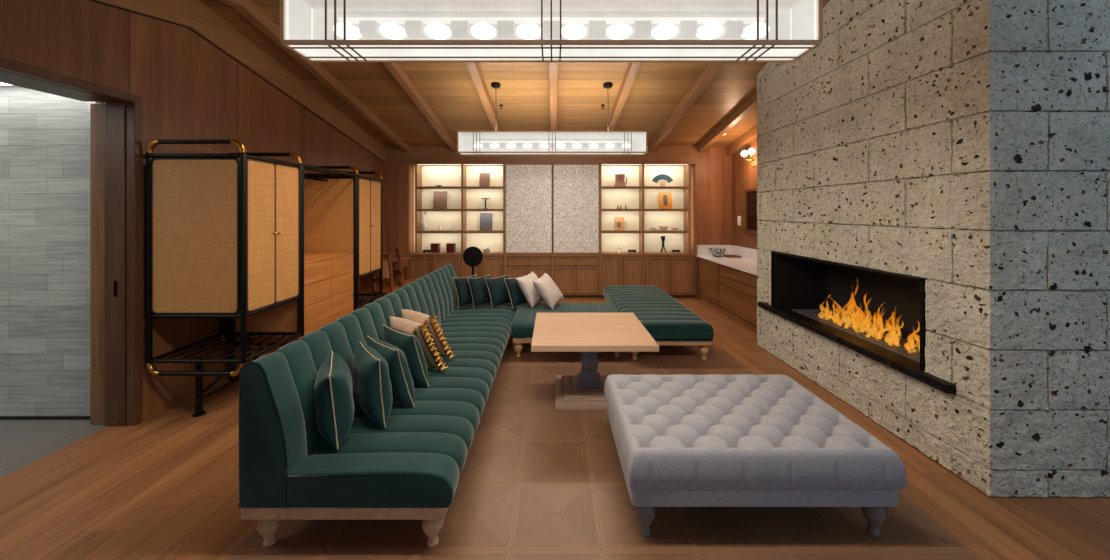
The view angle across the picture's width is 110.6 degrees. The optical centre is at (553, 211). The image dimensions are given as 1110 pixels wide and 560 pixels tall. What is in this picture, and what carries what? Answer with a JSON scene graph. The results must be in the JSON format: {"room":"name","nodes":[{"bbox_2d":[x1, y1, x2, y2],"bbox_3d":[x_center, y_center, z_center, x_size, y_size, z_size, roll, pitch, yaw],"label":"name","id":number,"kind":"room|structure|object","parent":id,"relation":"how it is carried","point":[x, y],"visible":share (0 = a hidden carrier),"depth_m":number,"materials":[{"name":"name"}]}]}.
{"room":"living room","nodes":[
{"label":"living room","id":0,"kind":"room"},
{"bbox_2d":[0,85,94,415],"bbox_3d":[-5.043,0.275,3.130,2.915,2.750,0.140,0,0,0],"label":"wall","id":1,"kind":"structure","parent":0,"point":[45,137],"depth_m":3.06,"materials":[{"name":"grey tile"}]},
{"bbox_2d":[0,416,89,419],"bbox_3d":[-5.048,1.640,3.053,2.905,0.020,0.015,0,0,0],"label":"baseboard","id":2,"kind":"structure","parent":1,"relation":"attached to","point":[1,417],"depth_m":3.04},
{"bbox_2d":[0,0,383,420],"bbox_3d":[-3.410,-0.142,2.562,0.350,3.584,10.125,0,0,0],"label":"wall","id":3,"kind":"structure","parent":0,"point":[190,89],"depth_m":3.28,"materials":[{"name":"brown wood"}]},
{"bbox_2d":[0,57,142,425],"bbox_3d":[-3.408,0.375,2.131,0.374,2.550,1.763,0,0,0],"label":"trim","id":4,"kind":"structure","parent":3,"relation":"attached to","point":[123,122],"depth_m":2.95,"materials":[{"name":"brown wood"}]},
{"bbox_2d":[90,103,103,423],"bbox_3d":[-3.527,0.405,2.993,0.135,2.490,0.030,0,0,0],"label":"door","id":5,"kind":"structure","parent":3,"relation":"in","point":[96,109],"depth_m":2.98,"materials":[{"name":"brown wood"}]},
{"bbox_2d":[113,281,116,296],"bbox_3d":[-3.359,0.590,2.942,0.012,0.120,0.013,0,0,0],"label":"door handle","id":6,"kind":"structure","parent":3,"relation":"attached to","point":[114,282],"depth_m":2.94,"materials":[{"name":"black metal"}]},
{"bbox_2d":[89,0,383,161],"bbox_3d":[-3.231,-1.009,2.413,0.008,1.251,9.825,0,0,0],"label":"trim","id":7,"kind":"structure","parent":3,"relation":"attached to","point":[89,0],"depth_m":3.69,"materials":[{"name":"brown wood"}]},
{"bbox_2d":[96,0,384,161],"bbox_3d":[-3.220,-1.165,2.413,0.030,1.538,9.825,0,0,0],"label":"ceiling beam","id":8,"kind":"structure","parent":3,"relation":"attached to","point":[196,15],"depth_m":4.01,"materials":[{"name":"brown wood"}]},
{"bbox_2d":[384,164,413,286],"bbox_3d":[-3.003,0.185,7.535,0.463,2.930,0.420,0,0,0],"label":"wall","id":9,"kind":"structure","parent":0,"point":[398,178],"depth_m":7.33,"materials":[{"name":"brown wood"}]},
{"bbox_2d":[408,252,694,254],"bbox_3d":[-0.035,0.815,7.465,5.470,0.027,0.320,0,0,0],"label":"countertop","id":10,"kind":"structure","parent":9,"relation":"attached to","point":[412,253],"depth_m":7.32,"materials":[{"name":"brown wood"}]},
{"bbox_2d":[430,243,439,252],"bbox_3d":[-2.303,0.711,7.495,0.158,0.180,0.128,0,0,0],"label":"box","id":11,"kind":"object","parent":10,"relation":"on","point":[435,247],"visible":1,"depth_m":7.44,"materials":[{"name":"red wood"}]},
{"bbox_2d":[446,243,455,252],"bbox_3d":[-2.001,0.711,7.495,0.158,0.180,0.128,0,0,0],"label":"box","id":12,"kind":"object","parent":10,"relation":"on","point":[450,247],"visible":1,"depth_m":7.44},
{"bbox_2d":[414,164,504,252],"bbox_3d":[-1.848,-0.052,7.494,1.842,1.707,0.298,0,0,0],"label":"display shelf","id":13,"kind":"object","parent":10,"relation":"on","point":[465,204],"visible":0.87,"depth_m":7.62,"materials":[{"name":"beige paint"}]},
{"bbox_2d":[422,212,427,230],"bbox_3d":[-2.508,0.188,7.495,0.099,0.370,0.098,0,0,0],"label":"bottle vase","id":14,"kind":"object","parent":13,"relation":"on","point":[424,227],"visible":1,"depth_m":7.47,"materials":[{"name":"white ceramic"}]},
{"bbox_2d":[433,191,446,208],"bbox_3d":[-2.215,-0.222,7.532,0.260,0.343,0.106,0,0,0],"label":"plaque","id":15,"kind":"object","parent":13,"relation":"on","point":[440,197],"visible":1,"depth_m":7.50,"materials":[{"name":"brown wood"}]},
{"bbox_2d":[479,173,489,185],"bbox_3d":[-1.347,-0.617,7.532,0.200,0.274,0.106,0,0,0],"label":"plaque","id":16,"kind":"object","parent":13,"relation":"on","point":[484,178],"visible":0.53,"depth_m":7.50,"materials":[{"name":"brown wood"}]},
{"bbox_2d":[480,213,492,230],"bbox_3d":[-1.317,0.202,7.532,0.240,0.343,0.106,0,0,0],"label":"plaque","id":17,"kind":"object","parent":13,"relation":"on","point":[485,218],"visible":1,"depth_m":7.51,"materials":[{"name":"grey metal"}]},
{"bbox_2d":[505,164,551,252],"bbox_3d":[-0.473,-0.052,7.367,0.903,1.707,0.036,0,0,0],"label":"wall panel","id":18,"kind":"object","parent":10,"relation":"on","point":[528,187],"depth_m":7.36,"materials":[{"name":"beige stone"}]},
{"bbox_2d":[553,164,598,252],"bbox_3d":[0.434,-0.052,7.367,0.892,1.707,0.036,0,0,0],"label":"wall panel","id":19,"kind":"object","parent":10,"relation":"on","point":[575,186],"depth_m":7.36,"materials":[{"name":"beige stone"}]},
{"bbox_2d":[599,164,689,252],"bbox_3d":[1.791,-0.052,7.494,1.818,1.707,0.298,0,0,0],"label":"display shelf","id":20,"kind":"object","parent":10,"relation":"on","point":[640,197],"visible":0.93,"depth_m":7.62,"materials":[{"name":"beige paint"}]},
{"bbox_2d":[614,217,623,230],"bbox_3d":[1.288,0.241,7.532,0.190,0.264,0.106,0,0,0],"label":"plaque","id":21,"kind":"object","parent":20,"relation":"on","point":[618,221],"visible":1,"depth_m":7.50,"materials":[{"name":"orange wood"}]},
{"bbox_2d":[614,174,626,185],"bbox_3d":[1.298,-0.600,7.495,0.247,0.240,0.247,0,0,45],"label":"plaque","id":22,"kind":"object","parent":20,"relation":"on","point":[619,178],"visible":0.94,"depth_m":7.42,"materials":[{"name":"brown wood"}]},
{"bbox_2d":[652,174,672,185],"bbox_3d":[2.127,-0.605,7.495,0.417,0.250,0.080,0,0,0],"label":"folding fan","id":23,"kind":"object","parent":20,"relation":"on","point":[665,177],"visible":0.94,"depth_m":7.49,"materials":[{"name":"teal paper"}]},
{"bbox_2d":[659,226,667,230],"bbox_3d":[2.147,0.328,7.495,0.189,0.090,0.187,0,0,0],"label":"bowl","id":24,"kind":"object","parent":20,"relation":"on","point":[663,228],"visible":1,"depth_m":7.43,"materials":[{"name":"ceramic"}]},
{"bbox_2d":[658,192,671,208],"bbox_3d":[2.186,-0.212,7.532,0.250,0.323,0.106,0,0,0],"label":"plaque","id":25,"kind":"object","parent":20,"relation":"on","point":[665,198],"visible":1,"depth_m":7.50,"materials":[{"name":"orange paint"}]},
{"bbox_2d":[660,236,665,251],"bbox_3d":[2.138,0.640,7.505,0.122,0.318,0.119,0,0,0],"label":"vase","id":26,"kind":"object","parent":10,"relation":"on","point":[662,237],"visible":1,"depth_m":7.47,"materials":[{"name":"black metal"}]},
{"bbox_2d":[201,0,829,146],"bbox_3d":[0.102,-1.355,2.663,6.875,1.319,10.325,0,0,0],"label":"ceiling","id":27,"kind":"structure","parent":0,"point":[449,88],"depth_m":5.25,"materials":[{"name":"brown wood"}]},
{"bbox_2d":[218,0,408,151],"bbox_3d":[-2.802,-1.263,2.413,0.100,1.363,9.825,0,0,0],"label":"ceiling beam","id":28,"kind":"structure","parent":27,"relation":"attached to","point":[248,9],"depth_m":4.52,"materials":[{"name":"brown wood"}]},
{"bbox_2d":[328,0,456,151],"bbox_3d":[-1.868,-1.263,2.413,0.100,1.363,9.825,0,0,0],"label":"ceiling beam","id":29,"kind":"structure","parent":27,"relation":"attached to","point":[394,68],"depth_m":5.21,"materials":[{"name":"brown wood"}]},
{"bbox_2d":[438,0,501,145],"bbox_3d":[-0.934,-1.263,2.413,0.100,1.363,9.825,0,0,0],"label":"ceiling beam","id":30,"kind":"structure","parent":27,"relation":"attached to","point":[473,67],"depth_m":4.98,"materials":[{"name":"brown wood"}]},
{"bbox_2d":[280,0,822,61],"bbox_3d":[-0.010,-1.181,1.820,2.423,0.866,0.218,0,0,0],"label":"chandelier","id":31,"kind":"object","parent":27,"relation":"hanging from","point":[804,17],"visible":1,"depth_m":1.75,"materials":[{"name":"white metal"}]},
{"bbox_2d":[457,82,646,154],"bbox_3d":[-0.016,-1.208,5.000,2.423,0.919,0.218,0,0,0],"label":"chandelier","id":32,"kind":"object","parent":27,"relation":"hanging from","point":[520,142],"visible":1,"depth_m":4.90,"materials":[{"name":"white"}]},
{"bbox_2d":[548,0,558,130],"bbox_3d":[0.000,-1.263,2.413,0.100,1.363,9.825,0,0,0],"label":"ceiling beam","id":33,"kind":"structure","parent":27,"relation":"attached to","point":[553,66],"depth_m":4.93,"materials":[{"name":"brown wood"}]},
{"bbox_2d":[603,0,668,150],"bbox_3d":[0.934,-1.263,2.413,0.100,1.363,9.825,0,0,0],"label":"ceiling beam","id":34,"kind":"structure","parent":27,"relation":"attached to","point":[633,67],"depth_m":4.99,"materials":[{"name":"brown wood"}]},
{"bbox_2d":[649,0,778,151],"bbox_3d":[1.868,-1.263,2.413,0.100,1.363,9.825,0,0,0],"label":"ceiling beam","id":35,"kind":"structure","parent":27,"relation":"attached to","point":[712,68],"depth_m":5.21,"materials":[{"name":"brown wood"}]},
{"bbox_2d":[698,92,756,151],"bbox_3d":[2.802,-1.421,6.043,0.100,0.570,2.565,0,0,0],"label":"ceiling beam","id":36,"kind":"structure","parent":27,"relation":"attached to","point":[750,104],"depth_m":6.02,"materials":[{"name":"brown wood"}]},
{"bbox_2d":[552,166,552,279],"bbox_3d":[-0.015,0.185,7.700,5.510,2.930,0.090,0,0,0],"label":"wall","id":37,"kind":"structure","parent":0,"point":[552,166],"depth_m":7.66,"materials":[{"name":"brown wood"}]},
{"bbox_2d":[384,146,697,165],"bbox_3d":[-0.237,-1.078,7.487,5.995,0.344,0.335,0,0,0],"label":"trim","id":38,"kind":"structure","parent":37,"relation":"attached to","point":[687,155],"depth_m":7.32,"materials":[{"name":"brown wood"}]},
{"bbox_2d":[0,298,1109,559],"bbox_3d":[-0.950,1.700,2.612,11.100,0.100,10.225,0,0,0],"label":"floor","id":39,"kind":"structure","parent":0,"point":[537,481],"depth_m":2.14,"materials":[{"name":"brown wood"}]},
{"bbox_2d":[145,139,301,416],"bbox_3d":[-2.810,0.540,3.368,0.800,2.220,0.716,0,0,0],"label":"wardrobe","id":40,"kind":"object","parent":39,"relation":"on","point":[224,232],"visible":0.91,"depth_m":3.02,"materials":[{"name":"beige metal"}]},
{"bbox_2d":[230,164,356,380],"bbox_3d":[-2.821,0.592,4.245,0.778,2.116,1.033,0,0,0],"label":"cabinet frame","id":41,"kind":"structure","parent":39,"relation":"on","point":[327,171],"depth_m":4.31,"materials":[{"name":"black metal"}]},
{"bbox_2d":[235,252,352,369],"bbox_3d":[-2.792,1.075,4.245,0.675,1.150,0.940,0,0,0],"label":"dresser","id":42,"kind":"object","parent":39,"relation":"on","point":[328,276],"visible":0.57,"depth_m":4.00,"materials":[{"name":"brown wood"}]},
{"bbox_2d":[304,166,382,310],"bbox_3d":[-2.810,0.540,5.117,0.800,2.220,0.706,0,0,0],"label":"wardrobe","id":43,"kind":"object","parent":39,"relation":"on","point":[328,206],"visible":0.49,"depth_m":4.78,"materials":[{"name":"brown wood"}]},
{"bbox_2d":[238,264,517,546],"bbox_3d":[-0.998,1.185,3.585,1.032,0.930,3.490,0,0,0],"label":"sofa","id":44,"kind":"object","parent":39,"relation":"on","point":[410,468],"visible":0.8,"depth_m":2.01,"materials":[{"name":"green fabric"}]},
{"bbox_2d":[314,351,353,449],"bbox_3d":[-1.241,1.051,2.180,0.201,0.404,0.420,0,0,-32],"label":"cushion","id":45,"kind":"object","parent":44,"relation":"on","point":[333,388],"visible":1,"depth_m":2.03,"materials":[{"name":"green fabric"}]},
{"bbox_2d":[353,342,392,427],"bbox_3d":[-1.111,1.046,2.354,0.182,0.405,0.412,0,0,-41],"label":"cushion","id":46,"kind":"object","parent":44,"relation":"on","point":[372,383],"visible":1,"depth_m":2.22,"materials":[{"name":"green fabric"}]},
{"bbox_2d":[366,336,414,407],"bbox_3d":[-1.077,1.048,2.534,0.420,0.401,0.208,0,0,41],"label":"cushion","id":47,"kind":"object","parent":44,"relation":"on","point":[403,390],"visible":0.72,"depth_m":2.42,"materials":[{"name":"green fabric"}]},
{"bbox_2d":[383,324,429,386],"bbox_3d":[-1.083,1.049,2.811,0.422,0.399,0.204,0,0,36],"label":"cushion","id":48,"kind":"object","parent":44,"relation":"on","point":[408,343],"visible":0.68,"depth_m":2.70,"materials":[{"name":"green fabric"}]},
{"bbox_2d":[390,316,448,370],"bbox_3d":[-1.092,1.039,3.061,0.504,0.393,0.256,0,0,39],"label":"cushion","id":49,"kind":"object","parent":44,"relation":"on","point":[432,358],"visible":0.47,"depth_m":2.96,"materials":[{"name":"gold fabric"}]},
{"bbox_2d":[401,309,455,358],"bbox_3d":[-1.092,1.039,3.300,0.505,0.393,0.255,0,0,38],"label":"cushion","id":50,"kind":"object","parent":44,"relation":"on","point":[434,328],"visible":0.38,"depth_m":3.19,"materials":[{"name":"beige fabric"}]},
{"bbox_2d":[453,275,476,307],"bbox_3d":[-1.147,1.057,5.126,0.367,0.383,0.193,0,0,-45],"label":"cushion","id":51,"kind":"object","parent":44,"relation":"on","point":[464,297],"visible":0.65,"depth_m":5.03,"materials":[{"name":"green fabric"}]},
{"bbox_2d":[467,275,490,307],"bbox_3d":[-0.955,1.060,5.130,0.366,0.378,0.200,0,0,-45],"label":"cushion","id":52,"kind":"object","parent":44,"relation":"on","point":[480,295],"visible":0.75,"depth_m":5.04,"materials":[{"name":"green fabric"}]},
{"bbox_2d":[485,275,510,307],"bbox_3d":[-0.720,1.062,5.134,0.367,0.372,0.208,0,0,-45],"label":"cushion","id":53,"kind":"object","parent":44,"relation":"on","point":[498,292],"visible":0.83,"depth_m":5.05,"materials":[{"name":"green fabric"}]},
{"bbox_2d":[359,257,409,307],"bbox_3d":[-2.958,1.255,6.700,0.515,0.790,1.100,0,0,0],"label":"desk","id":54,"kind":"object","parent":39,"relation":"on","point":[394,260],"visible":0.16,"depth_m":7.01,"materials":[{"name":"brown wood"}]},
{"bbox_2d":[372,252,401,299],"bbox_3d":[-2.435,1.120,5.824,0.476,1.060,0.480,0,0,30],"label":"wooden chair","id":55,"kind":"object","parent":39,"relation":"on","point":[387,272],"visible":0.49,"depth_m":5.60,"materials":[{"name":"brown wood"}]},
{"bbox_2d":[396,247,416,286],"bbox_3d":[-2.406,1.120,6.536,0.480,1.060,0.476,0,0,-28],"label":"wooden chair","id":56,"kind":"object","parent":39,"relation":"on","point":[402,282],"visible":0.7,"depth_m":6.35,"materials":[{"name":"brown wood"}]},
{"bbox_2d":[408,255,458,278],"bbox_3d":[-2.285,1.240,7.464,0.966,0.820,0.322,0,0,0],"label":"base cabinet","id":57,"kind":"object","parent":39,"relation":"on","point":[420,266],"visible":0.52,"depth_m":7.33,"materials":[{"name":"brown wood"}]},
{"bbox_2d":[463,247,482,275],"bbox_3d":[-1.180,1.081,5.630,0.296,1.138,0.280,0,0,0],"label":"lamp","id":58,"kind":"object","parent":39,"relation":"on","point":[472,256],"visible":0.7,"depth_m":5.61,"materials":[{"name":"black metal"}]},
{"bbox_2d":[459,255,504,277],"bbox_3d":[-1.360,1.240,7.464,0.876,0.820,0.322,0,0,0],"label":"base cabinet","id":59,"kind":"object","parent":39,"relation":"on","point":[492,265],"visible":0.3,"depth_m":7.33,"materials":[{"name":"brown wood"}]},
{"bbox_2d":[505,255,551,278],"bbox_3d":[-0.470,1.240,7.464,0.896,0.820,0.322,0,0,0],"label":"base cabinet","id":60,"kind":"object","parent":39,"relation":"on","point":[516,266],"visible":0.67,"depth_m":7.33,"materials":[{"name":"brown wood"}]},
{"bbox_2d":[512,303,619,356],"bbox_3d":[0.166,1.449,4.831,1.268,0.402,1.061,0,0,0],"label":"bench","id":61,"kind":"object","parent":39,"relation":"on","point":[523,323],"visible":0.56,"depth_m":4.76,"materials":[{"name":"green fabric"}]},
{"bbox_2d":[504,275,528,307],"bbox_3d":[-0.465,1.065,5.139,0.366,0.367,0.216,0,0,-45],"label":"cushion","id":62,"kind":"object","parent":61,"relation":"on","point":[517,298],"visible":0.58,"depth_m":5.04,"materials":[{"name":"green fabric"}]},
{"bbox_2d":[516,271,543,307],"bbox_3d":[-0.281,1.043,5.171,0.282,0.401,0.456,0,0,25],"label":"cushion","id":63,"kind":"object","parent":61,"relation":"on","point":[525,283],"visible":0.75,"depth_m":5.02,"materials":[{"name":"white fabric"}]},
{"bbox_2d":[533,273,563,309],"bbox_3d":[-0.063,1.047,5.098,0.296,0.393,0.468,0,0,19],"label":"cushion","id":64,"kind":"object","parent":61,"relation":"on","point":[548,290],"visible":1,"depth_m":4.95,"materials":[{"name":"white fabric"}]},
{"bbox_2d":[553,255,599,297],"bbox_3d":[0.432,1.240,7.464,0.901,0.820,0.322,0,0,0],"label":"base cabinet","id":65,"kind":"object","parent":39,"relation":"on","point":[575,276],"visible":0.92,"depth_m":7.33,"materials":[{"name":"brown wood"}]},
{"bbox_2d":[531,313,658,410],"bbox_3d":[0.325,1.349,3.490,1.002,0.603,0.984,0,0,0],"label":"coffee table","id":66,"kind":"object","parent":39,"relation":"on","point":[589,334],"visible":0.88,"depth_m":3.34,"materials":[{"name":"brown wood"}]},
{"bbox_2d":[600,255,646,297],"bbox_3d":[1.333,1.240,7.464,0.891,0.820,0.322,0,0,0],"label":"base cabinet","id":67,"kind":"object","parent":39,"relation":"on","point":[615,270],"visible":0.69,"depth_m":7.33,"materials":[{"name":"brown wood"}]},
{"bbox_2d":[603,285,713,359],"bbox_3d":[1.292,1.435,5.280,0.942,0.430,2.180,0,0,0],"label":"daybed","id":68,"kind":"object","parent":39,"relation":"on","point":[668,321],"visible":0.8,"depth_m":4.53,"materials":[{"name":"green fabric"}]},
{"bbox_2d":[647,255,694,297],"bbox_3d":[2.240,1.240,7.464,0.916,0.820,0.322,0,0,0],"label":"base cabinet","id":69,"kind":"object","parent":39,"relation":"on","point":[673,274],"visible":0.77,"depth_m":7.33,"materials":[{"name":"brown wood"}]},
{"bbox_2d":[697,257,718,309],"bbox_3d":[3.085,1.258,6.907,0.690,0.785,0.971,0,0,0],"label":"base cabinet","id":70,"kind":"object","parent":39,"relation":"on","point":[707,271],"visible":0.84,"depth_m":6.83,"materials":[{"name":"brown wood"}]},
{"bbox_2d":[718,264,757,333],"bbox_3d":[3.085,1.258,5.607,0.690,0.785,1.611,0,0,0],"label":"base cabinet","id":71,"kind":"object","parent":39,"relation":"on","point":[737,289],"visible":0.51,"depth_m":5.71,"materials":[{"name":"brown wood"}]},
{"bbox_2d":[696,245,756,275],"bbox_3d":[3.079,0.752,6.084,0.719,0.215,2.628,0,0,0],"label":"countertop","id":72,"kind":"structure","parent":71,"relation":"on","point":[747,263],"depth_m":6.73,"materials":[{"name":"white stone"}]},
{"bbox_2d":[708,248,725,256],"bbox_3d":[3.002,0.755,7.050,0.315,0.150,0.312,0,0,0],"label":"patterned bowl","id":73,"kind":"object","parent":72,"relation":"on","point":[716,252],"visible":0.99,"depth_m":6.96,"materials":[{"name":"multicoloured ceramic"}]},
{"bbox_2d":[723,255,741,257],"bbox_3d":[3.272,0.818,7.025,0.220,0.025,0.250,0,0,0],"label":"wooden tray","id":74,"kind":"object","parent":72,"relation":"on","point":[729,256],"visible":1,"depth_m":6.90,"materials":[{"name":"brown wood"}]},
{"bbox_2d":[604,374,906,536],"bbox_3d":[1.055,1.415,2.365,1.360,0.470,0.960,0,0,0],"label":"ottoman","id":75,"kind":"object","parent":39,"relation":"on","point":[682,440],"visible":1,"depth_m":1.95,"materials":[{"name":"grey fabric"}]},
{"bbox_2d":[756,0,1109,496],"bbox_3d":[3.526,-0.154,3.483,2.149,3.609,2.561,0,0,0],"label":"fireplace","id":76,"kind":"object","parent":39,"relation":"on","point":[947,159],"visible":0.99,"depth_m":2.38,"materials":[{"name":"stone"}]},
{"bbox_2d":[791,309,919,362],"bbox_3d":[2.805,1.099,3.455,0.370,0.042,1.590,0,0,0],"label":"tray","id":77,"kind":"object","parent":76,"relation":"on","point":[900,350],"depth_m":3.37,"materials":[{"name":"grey metal"}]},
{"bbox_2d":[820,280,919,352],"bbox_3d":[2.783,0.854,3.369,0.236,0.481,1.258,0,0,0],"label":"fire","id":78,"kind":"object","parent":76,"relation":"on","point":[877,320],"visible":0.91,"depth_m":3.33,"materials":[{"name":"orange"}]},
{"bbox_2d":[690,164,696,297],"bbox_3d":[2.723,0.185,7.505,0.035,2.930,0.360,0,0,0],"label":"wall","id":79,"kind":"structure","parent":0,"point":[693,168],"depth_m":7.37,"materials":[{"name":"brown wood"}]},
{"bbox_2d":[697,147,731,244],"bbox_3d":[3.140,0.185,7.463,0.800,2.930,0.125,0,0,0],"label":"wall","id":80,"kind":"structure","parent":0,"point":[714,167],"depth_m":7.40,"materials":[{"name":"brown wood"}]},
{"bbox_2d":[732,139,757,249],"bbox_3d":[3.490,-0.050,6.088,0.100,3.400,2.675,0,0,0],"label":"wall","id":81,"kind":"structure","parent":0,"point":[744,176],"depth_m":7.03,"materials":[{"name":"brown wood"}]},
{"bbox_2d":[737,216,740,225],"bbox_3d":[3.420,0.175,7.080,0.040,0.180,0.090,0,0,0],"label":"wall phone","id":82,"kind":"object","parent":81,"relation":"attached to","point":[738,217],"visible":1,"depth_m":7.06,"materials":[{"name":"white plastic"}]},
{"bbox_2d":[726,124,757,154],"bbox_3d":[3.380,-1.388,6.072,0.120,0.619,2.645,0,0,0],"label":"trim","id":83,"kind":"structure","parent":81,"relation":"attached to","point":[750,135],"depth_m":6.78,"materials":[{"name":"brown wood"}]},
{"bbox_2d":[741,148,757,166],"bbox_3d":[3.345,-0.917,6.540,0.190,0.295,0.358,0,0,0],"label":"wall lamp","id":84,"kind":"object","parent":81,"relation":"attached to","point":[751,151],"visible":0.93,"depth_m":6.51,"materials":[{"name":"white glass"}]},
{"bbox_2d":[743,188,757,235],"bbox_3d":[3.414,0.010,6.470,0.049,0.800,0.780,0,0,0],"label":"mirror","id":85,"kind":"object","parent":81,"relation":"attached to","point":[751,220],"visible":0.48,"depth_m":6.65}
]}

